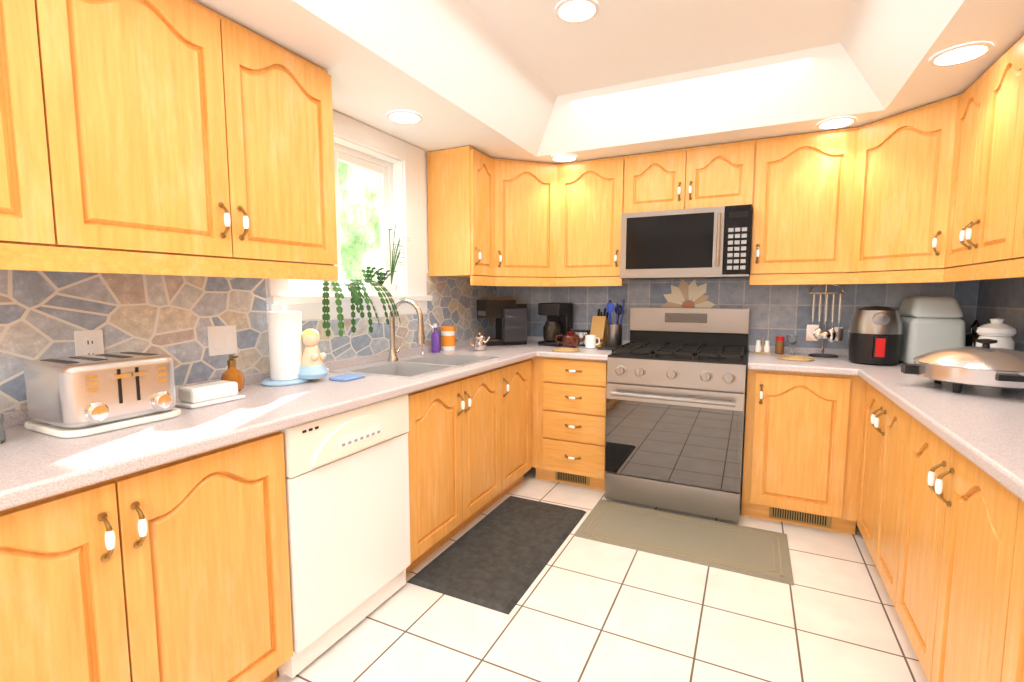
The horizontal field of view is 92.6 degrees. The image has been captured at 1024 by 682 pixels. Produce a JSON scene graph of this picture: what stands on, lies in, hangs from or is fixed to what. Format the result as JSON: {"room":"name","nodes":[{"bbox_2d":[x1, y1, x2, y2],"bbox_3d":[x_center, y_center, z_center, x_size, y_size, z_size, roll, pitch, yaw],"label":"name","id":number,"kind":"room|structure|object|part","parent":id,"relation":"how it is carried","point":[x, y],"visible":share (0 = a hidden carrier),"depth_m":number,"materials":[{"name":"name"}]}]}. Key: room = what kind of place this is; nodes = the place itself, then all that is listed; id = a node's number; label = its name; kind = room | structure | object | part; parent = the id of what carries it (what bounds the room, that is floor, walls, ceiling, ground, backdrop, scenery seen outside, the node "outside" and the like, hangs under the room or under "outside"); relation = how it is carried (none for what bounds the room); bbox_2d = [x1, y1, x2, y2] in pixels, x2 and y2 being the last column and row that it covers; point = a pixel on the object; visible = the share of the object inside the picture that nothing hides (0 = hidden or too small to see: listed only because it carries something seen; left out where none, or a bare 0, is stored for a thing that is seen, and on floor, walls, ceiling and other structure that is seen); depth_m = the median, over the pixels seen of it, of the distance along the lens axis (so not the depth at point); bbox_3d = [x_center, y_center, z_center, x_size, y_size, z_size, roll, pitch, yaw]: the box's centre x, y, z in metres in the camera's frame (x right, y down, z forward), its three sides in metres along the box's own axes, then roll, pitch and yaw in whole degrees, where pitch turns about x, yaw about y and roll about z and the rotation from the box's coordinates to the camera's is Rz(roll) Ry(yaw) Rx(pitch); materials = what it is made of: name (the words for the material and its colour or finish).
{"room":"kitchen","nodes":[
{"label":"kitchen","id":0,"kind":"room"},
{"bbox_2d":[0,151,496,412],"bbox_3d":[-1.355,-0.151,1.700,0.168,2.540,5.280,3,6,26],"label":"wall","id":1,"kind":"structure","parent":0,"point":[45,314],"depth_m":1.78,"materials":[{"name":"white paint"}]},
{"bbox_2d":[0,0,95,259],"bbox_3d":[-1.460,-0.592,0.866,0.330,0.776,0.966,3,6,26],"label":"upper cabinet","id":2,"kind":"object","parent":1,"relation":"attached to","point":[46,189],"depth_m":1.18,"materials":[{"name":"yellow wood"}]},
{"bbox_2d":[74,330,103,355],"bbox_3d":[-1.337,0.024,1.551,0.008,0.116,0.072,3,6,26],"label":"wall outlet plate","id":3,"kind":"object","parent":1,"relation":"attached to","point":[88,342],"visible":0.67,"depth_m":1.55,"materials":[{"name":"white plastic"}]},
{"bbox_2d":[40,0,337,271],"bbox_3d":[-1.085,-0.664,1.632,0.330,0.776,0.979,3,6,26],"label":"upper cabinet","id":4,"kind":"object","parent":1,"relation":"attached to","point":[168,136],"depth_m":1.52,"materials":[{"name":"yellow wood"}]},
{"bbox_2d":[207,325,237,355],"bbox_3d":[-1.146,-0.003,1.941,0.008,0.116,0.116,3,6,26],"label":"switch plate","id":5,"kind":"object","parent":1,"relation":"attached to","point":[222,340],"visible":1,"depth_m":1.94,"materials":[{"name":"white plastic"}]},
{"bbox_2d":[266,110,432,320],"bbox_3d":[-0.855,-0.638,2.619,0.205,1.018,1.165,3,6,26],"label":"window","id":6,"kind":"structure","parent":1,"relation":"in","point":[396,165],"depth_m":2.83,"materials":[{"name":"white"}]},
{"bbox_2d":[319,280,381,336],"bbox_3d":[-0.822,-0.166,2.374,0.264,0.266,0.373,3,6,26],"label":"plant","id":7,"kind":"object","parent":6,"relation":"on","point":[328,288],"visible":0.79,"depth_m":2.26,"materials":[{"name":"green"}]},
{"bbox_2d":[361,266,383,295],"bbox_3d":[-0.760,-0.328,2.687,0.143,0.158,0.164,3,6,26],"label":"plant","id":8,"kind":"object","parent":6,"relation":"on","point":[368,286],"visible":0.67,"depth_m":2.67,"materials":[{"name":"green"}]},
{"bbox_2d":[346,279,400,332],"bbox_3d":[-0.747,-0.184,2.507,0.282,0.266,0.344,3,6,26],"label":"plant","id":9,"kind":"object","parent":6,"relation":"on","point":[358,282],"visible":0.88,"depth_m":2.45,"materials":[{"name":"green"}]},
{"bbox_2d":[374,270,395,295],"bbox_3d":[-0.722,-0.328,2.771,0.138,0.143,0.125,3,6,26],"label":"plant","id":10,"kind":"object","parent":6,"relation":"on","point":[382,276],"visible":0.77,"depth_m":2.76,"materials":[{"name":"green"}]},
{"bbox_2d":[385,225,411,295],"bbox_3d":[-0.671,-0.466,2.846,0.153,0.404,0.176,3,6,26],"label":"plant","id":11,"kind":"object","parent":6,"relation":"on","point":[391,288],"visible":0.9,"depth_m":2.85,"materials":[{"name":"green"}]},
{"bbox_2d":[427,146,495,279],"bbox_3d":[-0.297,-0.812,3.198,0.368,0.776,0.340,3,6,26],"label":"upper cabinet","id":12,"kind":"object","parent":1,"relation":"attached to","point":[461,181],"depth_m":3.07,"materials":[{"name":"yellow wood"}]},
{"bbox_2d":[274,467,928,681],"bbox_3d":[0.070,1.229,1.132,3.340,0.100,5.600,3,6,26],"label":"floor","id":13,"kind":"structure","parent":0,"point":[585,610],"depth_m":1.90,"materials":[{"name":"tile"}]},
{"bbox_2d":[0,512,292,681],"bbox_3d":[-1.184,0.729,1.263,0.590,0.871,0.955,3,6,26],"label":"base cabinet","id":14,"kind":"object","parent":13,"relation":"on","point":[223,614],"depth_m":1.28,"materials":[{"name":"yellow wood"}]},
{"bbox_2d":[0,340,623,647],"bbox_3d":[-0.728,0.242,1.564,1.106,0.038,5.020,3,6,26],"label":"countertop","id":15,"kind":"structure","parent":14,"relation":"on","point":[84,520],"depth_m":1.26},
{"bbox_2d":[0,414,5,443],"bbox_3d":[-1.295,0.221,1.214,0.052,0.070,0.052,3,6,26],"label":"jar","id":16,"kind":"object","parent":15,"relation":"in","point":[2,434],"visible":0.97,"depth_m":1.22,"materials":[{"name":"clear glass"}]},
{"bbox_2d":[24,352,180,437],"bbox_3d":[-1.182,0.141,1.425,0.293,0.189,0.296,3,6,26],"label":"toaster","id":17,"kind":"object","parent":15,"relation":"in","point":[79,396],"visible":1,"depth_m":1.33,"materials":[{"name":"silver metal"}]},
{"bbox_3d":[-1.155,0.127,1.410,0.233,0.158,0.218,3,6,26],"label":"trim","id":18,"kind":"part","parent":17,"relation":"part of","materials":[{"name":"silver metal"}]},
{"bbox_2d":[176,380,244,408],"bbox_3d":[-1.045,0.179,1.691,0.110,0.062,0.190,3,6,26],"label":"butter dish","id":19,"kind":"object","parent":15,"relation":"in","point":[203,394],"visible":0.94,"depth_m":1.65,"materials":[{"name":"white ceramic"}]},
{"bbox_2d":[220,355,244,390],"bbox_3d":[-1.074,0.122,1.879,0.082,0.140,0.081,3,6,26],"label":"bottle","id":20,"kind":"object","parent":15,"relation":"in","point":[232,373],"visible":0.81,"depth_m":1.86,"materials":[{"name":"brown glass"}]},
{"bbox_2d":[260,305,327,385],"bbox_3d":[-0.927,0.012,2.065,0.228,0.326,0.240,3,6,26],"label":"paper towel holder","id":21,"kind":"object","parent":15,"relation":"in","point":[292,362],"visible":1,"depth_m":2.03,"materials":[{"name":"white paper"}]},
{"bbox_2d":[329,373,364,380],"bbox_3d":[-0.728,0.160,2.160,0.100,0.012,0.120,3,6,26],"label":"cloth","id":22,"kind":"object","parent":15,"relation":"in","point":[346,377],"visible":1,"depth_m":2.13,"materials":[{"name":"blue fabric"}]},
{"bbox_2d":[384,298,427,359],"bbox_3d":[-0.556,-0.063,2.683,0.241,0.349,0.143,3,6,26],"label":"faucet","id":23,"kind":"object","parent":15,"relation":"on","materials":[{"name":"metal"}]},
{"bbox_2d":[329,352,495,379],"bbox_3d":[-0.482,0.205,2.625,0.496,0.174,0.836,3,6,26],"label":"sink","id":24,"kind":"object","parent":15,"relation":"in","point":[408,367],"depth_m":2.64,"materials":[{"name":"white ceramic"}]},
{"bbox_2d":[416,324,433,355],"bbox_3d":[-0.509,-0.009,2.931,0.103,0.195,0.036,3,6,26],"label":"faucet","id":25,"kind":"object","parent":15,"relation":"on","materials":[{"name":"metal"}]},
{"bbox_2d":[431,323,439,352],"bbox_3d":[-0.491,-0.020,3.145,0.060,0.185,0.042,3,6,26],"label":"dish soap","id":26,"kind":"object","parent":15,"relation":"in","point":[435,341],"visible":0.92,"depth_m":3.13,"materials":[{"name":"purple plastic"}]},
{"bbox_2d":[441,326,454,350],"bbox_3d":[-0.426,-0.018,3.258,0.096,0.160,0.096,3,6,26],"label":"tub","id":27,"kind":"object","parent":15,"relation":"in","point":[447,338],"visible":1,"depth_m":3.22,"materials":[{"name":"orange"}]},
{"bbox_2d":[470,332,489,350],"bbox_3d":[-0.213,0.001,3.267,0.156,0.120,0.084,3,6,26],"label":"teapot","id":28,"kind":"object","parent":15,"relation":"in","point":[479,342],"visible":1,"depth_m":3.24,"materials":[{"name":"silver metal"}]},
{"bbox_2d":[477,297,526,345],"bbox_3d":[-0.068,-0.151,3.648,0.322,0.352,0.255,-2,6,-24],"label":"coffee brewer","id":29,"kind":"object","parent":15,"relation":"in","point":[509,314],"visible":0.88,"depth_m":3.56,"materials":[{"name":"black plastic"}]},
{"bbox_2d":[538,303,572,346],"bbox_3d":[0.319,-0.126,3.600,0.180,0.310,0.217,4,7,36],"label":"drip coffee maker","id":30,"kind":"object","parent":15,"relation":"in","point":[559,321],"visible":0.88,"depth_m":3.53,"materials":[{"name":"black plastic"}]},
{"bbox_2d":[552,348,579,351],"bbox_3d":[0.357,0.058,3.239,0.188,0.010,0.188,3,6,26],"label":"trivet","id":31,"kind":"object","parent":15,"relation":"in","point":[566,349],"visible":1,"depth_m":3.21,"materials":[{"name":"brown wood"}]},
{"bbox_2d":[555,329,586,347],"bbox_3d":[0.414,-0.022,3.438,0.209,0.134,0.135,3,6,26],"label":"teapot","id":32,"kind":"object","parent":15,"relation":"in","point":[570,339],"visible":1,"depth_m":3.40,"materials":[{"name":"red ceramic"}]},
{"bbox_2d":[572,329,590,345],"bbox_3d":[0.519,-0.025,3.610,0.130,0.108,0.130,3,6,26],"label":"crate","id":33,"kind":"object","parent":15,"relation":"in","point":[579,332],"visible":0.31,"depth_m":3.56,"materials":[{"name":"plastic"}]},
{"bbox_2d":[585,335,599,348],"bbox_3d":[0.556,0.005,3.382,0.104,0.090,0.076,3,6,26],"label":"mug","id":34,"kind":"object","parent":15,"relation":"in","point":[590,341],"visible":0.98,"depth_m":3.36,"materials":[{"name":"white ceramic"}]},
{"bbox_2d":[590,308,608,346],"bbox_3d":[0.634,-0.108,3.564,0.100,0.283,0.262,3,6,26],"label":"knife block","id":35,"kind":"object","parent":15,"relation":"on","point":[599,326],"visible":0.65,"depth_m":3.54,"materials":[{"name":"brown wood"}]},
{"bbox_2d":[597,299,624,349],"bbox_3d":[0.691,-0.117,3.372,0.140,0.337,0.240,3,6,26],"label":"utensil holder","id":36,"kind":"object","parent":15,"relation":"in","point":[614,335],"visible":0.96,"depth_m":3.38,"materials":[{"name":"grey metal"}]},
{"bbox_2d":[277,394,410,677],"bbox_3d":[-0.819,0.666,1.952,0.598,0.866,0.594,3,6,26],"label":"dishwasher","id":37,"kind":"object","parent":13,"relation":"on","point":[347,496],"visible":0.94,"depth_m":1.76,"materials":[{"name":"white"}]},
{"bbox_2d":[406,412,503,573],"bbox_3d":[-0.519,0.706,2.630,0.590,0.661,0.867,3,6,26],"label":"base cabinet","id":38,"kind":"object","parent":13,"relation":"on","point":[452,482],"depth_m":2.44,"materials":[{"name":"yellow wood"}]},
{"bbox_2d":[407,496,585,614],"bbox_3d":[-0.015,1.037,2.542,0.510,0.016,1.040,3,6,26],"label":"anti-fatigue mat","id":39,"kind":"object","parent":13,"relation":"on","point":[499,557],"visible":1,"depth_m":2.39,"materials":[{"name":"rubber"}]},
{"bbox_2d":[504,396,535,494],"bbox_3d":[-0.232,0.546,3.206,0.590,0.871,0.558,3,6,26],"label":"base cabinet","id":40,"kind":"object","parent":13,"relation":"on","point":[520,421],"depth_m":3.13,"materials":[{"name":"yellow wood"}]},
{"bbox_2d":[536,364,607,489],"bbox_3d":[0.498,0.521,3.465,0.533,0.871,0.590,3,6,26],"label":"base cabinet","id":41,"kind":"object","parent":13,"relation":"on","point":[571,417],"depth_m":3.19,"materials":[{"name":"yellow wood"}]},
{"bbox_2d":[555,468,589,485],"bbox_3d":[0.407,0.920,3.308,0.240,0.075,0.007,3,6,26],"label":"vent","id":42,"kind":"object","parent":41,"relation":"attached to","point":[573,479],"depth_m":3.31,"materials":[{"name":"gold metal"}]},
{"bbox_2d":[605,307,748,521],"bbox_3d":[1.046,0.386,3.085,0.760,1.170,0.762,3,6,26],"label":"range","id":43,"kind":"object","parent":13,"relation":"on","point":[675,394],"visible":1,"depth_m":2.85,"materials":[{"name":"silver metal"}]},
{"bbox_2d":[574,499,793,585],"bbox_3d":[0.898,1.034,2.611,1.020,0.010,0.505,3,6,26],"label":"area rug","id":44,"kind":"object","parent":13,"relation":"on","point":[755,552],"visible":1,"depth_m":2.56,"materials":[{"name":"fabric"}]},
{"bbox_2d":[741,352,1023,681],"bbox_3d":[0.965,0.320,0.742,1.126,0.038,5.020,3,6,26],"label":"kitchen cabinet","id":45,"kind":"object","parent":13,"relation":"on","point":[930,476],"depth_m":1.72,"materials":[{"name":"brown wood"}]},
{"bbox_2d":[754,337,770,353],"bbox_3d":[1.589,0.027,3.102,0.100,0.100,0.050,3,6,26],"label":"salt","id":46,"kind":"object","parent":45,"relation":"in","point":[766,348],"visible":1,"depth_m":3.10,"materials":[{"name":"white ceramic"}]},
{"bbox_2d":[775,336,784,353],"bbox_3d":[1.674,0.026,3.060,0.048,0.110,0.048,3,6,26],"label":"spice jar","id":47,"kind":"object","parent":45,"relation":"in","point":[779,346],"visible":1,"depth_m":3.04,"materials":[{"name":"brown glass"}]},
{"bbox_2d":[787,335,797,354],"bbox_3d":[1.728,0.025,3.022,0.060,0.120,0.060,3,6,26],"label":"stemmed glass","id":48,"kind":"object","parent":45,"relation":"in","point":[792,340],"visible":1,"depth_m":3.01,"materials":[{"name":"white"}]},
{"bbox_2d":[777,355,813,360],"bbox_3d":[1.627,0.099,2.811,0.188,0.010,0.188,3,6,26],"label":"trivet","id":49,"kind":"object","parent":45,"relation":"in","point":[793,358],"visible":1,"depth_m":2.78,"materials":[{"name":"brown wood"}]},
{"bbox_2d":[768,504,831,528],"bbox_3d":[1.603,0.975,2.728,0.300,0.075,0.007,3,6,26],"label":"vent","id":50,"kind":"object","parent":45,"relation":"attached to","point":[788,516],"depth_m":2.73,"materials":[{"name":"gold metal"}]},
{"bbox_2d":[806,284,844,357],"bbox_3d":[1.865,-0.132,2.918,0.186,0.452,0.109,3,6,26],"label":"utensil rack","id":51,"kind":"object","parent":45,"relation":"in","point":[816,333],"visible":0.94,"depth_m":2.90,"materials":[{"name":"silver metal"}]},
{"bbox_2d":[848,306,902,365],"bbox_3d":[1.951,-0.034,2.629,0.237,0.310,0.255,3,6,26],"label":"air fryer","id":52,"kind":"object","parent":45,"relation":"in","point":[875,335],"visible":1,"depth_m":2.55,"materials":[{"name":"black plastic"}]},
{"bbox_2d":[899,296,965,363],"bbox_3d":[2.228,-0.059,2.625,0.238,0.360,0.357,3,6,26],"label":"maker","id":53,"kind":"object","parent":45,"relation":"in","point":[931,323],"visible":0.67,"depth_m":2.50,"materials":[{"name":"grey plastic"}]},
{"bbox_2d":[901,339,1023,392],"bbox_3d":[1.812,0.090,1.903,0.464,0.200,0.460,3,6,26],"label":"skillet","id":54,"kind":"object","parent":45,"relation":"in","point":[984,365],"visible":1,"depth_m":1.80,"materials":[{"name":"silver metal"}]},
{"bbox_2d":[965,320,980,345],"bbox_3d":[2.381,0.011,2.521,0.112,0.241,0.113,3,6,26],"label":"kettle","id":55,"kind":"object","parent":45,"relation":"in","point":[971,337],"visible":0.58,"depth_m":2.50,"materials":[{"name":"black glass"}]},
{"bbox_2d":[976,318,1016,349],"bbox_3d":[2.245,0.023,2.277,0.136,0.264,0.136,3,6,26],"label":"canister","id":56,"kind":"object","parent":45,"relation":"in","point":[1000,331],"visible":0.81,"depth_m":2.23,"materials":[{"name":"white ceramic"}]},
{"bbox_2d":[194,0,1023,163],"bbox_3d":[0.070,-1.180,0.904,3.340,0.380,5.600,3,6,26],"label":"ceiling","id":57,"kind":"structure","parent":0,"point":[539,81],"depth_m":2.26,"materials":[{"name":"white paint"}]},
{"bbox_2d":[387,110,422,123],"bbox_3d":[-0.544,-1.130,2.484,0.180,0.015,0.180,3,6,26],"label":"recessed light","id":58,"kind":"object","parent":57,"relation":"in","point":[404,117],"visible":1,"depth_m":2.46,"materials":[{"name":"white"}]},
{"bbox_2d":[551,154,577,161],"bbox_3d":[0.345,-1.200,3.221,0.180,0.015,0.180,3,6,26],"label":"recessed light","id":59,"kind":"object","parent":57,"relation":"in","point":[564,157],"visible":1,"depth_m":3.20,"materials":[{"name":"white"}]},
{"bbox_2d":[555,0,598,22],"bbox_3d":[0.265,-1.346,2.000,0.180,0.015,0.180,3,6,26],"label":"recessed light","id":60,"kind":"object","parent":57,"relation":"in","point":[573,11],"visible":1,"depth_m":1.99,"materials":[{"name":"white"}]},
{"bbox_2d":[816,116,856,128],"bbox_3d":[1.700,-1.138,2.569,0.180,0.015,0.180,3,6,26],"label":"recessed light","id":61,"kind":"object","parent":57,"relation":"in","point":[836,122],"visible":0.96,"depth_m":2.54,"materials":[{"name":"white"}]},
{"bbox_2d":[929,42,993,65],"bbox_3d":[1.681,-1.069,1.836,0.180,0.015,0.180,3,6,26],"label":"recessed light","id":62,"kind":"object","parent":57,"relation":"in","point":[963,53],"visible":1,"depth_m":1.81,"materials":[{"name":"white"}]},
{"bbox_2d":[497,214,978,483],"bbox_3d":[1.261,-0.315,3.438,3.340,2.540,0.168,3,6,26],"label":"wall","id":63,"kind":"structure","parent":0,"point":[779,310],"depth_m":3.18,"materials":[{"name":"grey tile"}]},
{"bbox_2d":[496,158,563,279],"bbox_3d":[0.039,-0.841,3.501,0.704,0.776,0.698,3,6,26],"label":"upper cabinet","id":64,"kind":"object","parent":63,"relation":"attached to","point":[529,195],"depth_m":3.33,"materials":[{"name":"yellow wood"}]},
{"bbox_2d":[564,156,627,279],"bbox_3d":[0.561,-0.834,3.431,0.505,0.776,0.368,3,6,26],"label":"upper cabinet","id":65,"kind":"object","parent":63,"relation":"attached to","point":[593,189],"depth_m":3.28,"materials":[{"name":"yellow wood"}]},
{"bbox_2d":[624,140,751,212],"bbox_3d":[1.138,-1.007,3.153,0.760,0.380,0.330,3,6,26],"label":"upper cabinet","id":66,"kind":"object","parent":63,"relation":"attached to","point":[718,175],"depth_m":2.99,"materials":[{"name":"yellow wood"}]},
{"bbox_2d":[620,204,751,279],"bbox_3d":[1.109,-0.604,3.122,0.742,0.405,0.460,3,6,26],"label":"microwave","id":67,"kind":"object","parent":66,"relation":"attached to","point":[706,243],"visible":1,"depth_m":2.94,"materials":[{"name":"silver metal"}]},
{"bbox_2d":[662,279,714,307],"bbox_3d":[1.217,-0.292,3.368,0.366,0.273,0.002,3,6,26],"label":"flower decoration","id":68,"kind":"object","parent":63,"relation":"attached to","point":[690,291],"depth_m":3.37,"materials":[{"name":"beige"}]},
{"bbox_2d":[750,129,843,279],"bbox_3d":[1.711,-0.781,2.872,0.535,0.776,0.368,3,6,26],"label":"upper cabinet","id":69,"kind":"object","parent":63,"relation":"attached to","point":[796,178],"depth_m":2.77,"materials":[{"name":"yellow wood"}]},
{"bbox_2d":[836,98,1003,275],"bbox_3d":[2.103,-0.746,2.499,0.703,0.776,0.698,3,6,26],"label":"upper cabinet","id":70,"kind":"object","parent":63,"relation":"attached to","point":[890,166],"depth_m":2.46,"materials":[{"name":"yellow wood"}]},
{"bbox_2d":[975,277,1023,351],"bbox_3d":[1.461,-0.013,0.244,0.168,2.540,5.440,3,6,26],"label":"wall","id":71,"kind":"structure","parent":0,"point":[1001,298],"depth_m":2.42,"materials":[{"name":"grey tile"}]},
{"bbox_2d":[932,66,1023,271],"bbox_3d":[2.048,-0.700,2.008,0.368,0.776,0.433,3,6,26],"label":"upper cabinet","id":72,"kind":"object","parent":71,"relation":"attached to","point":[966,118],"depth_m":2.10,"materials":[{"name":"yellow wood"}]},
{"bbox_2d":[976,43,1023,267],"bbox_3d":[1.922,-0.671,1.708,0.330,0.776,0.453,3,6,26],"label":"upper cabinet","id":73,"kind":"object","parent":71,"relation":"attached to","point":[1000,94],"depth_m":1.82,"materials":[{"name":"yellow wood"}]},
{"bbox_2d":[996,36,1023,263],"bbox_3d":[1.682,-0.625,1.217,0.330,0.776,0.877,3,6,26],"label":"upper cabinet","id":74,"kind":"object","parent":71,"relation":"attached to","point":[1010,250],"depth_m":1.68,"materials":[{"name":"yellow wood"}]},
{"label":"outside","id":75,"kind":"structure","parent":0,"visible":0},
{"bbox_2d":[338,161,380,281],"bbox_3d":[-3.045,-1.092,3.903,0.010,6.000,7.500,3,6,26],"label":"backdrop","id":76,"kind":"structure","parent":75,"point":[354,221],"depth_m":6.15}
]}

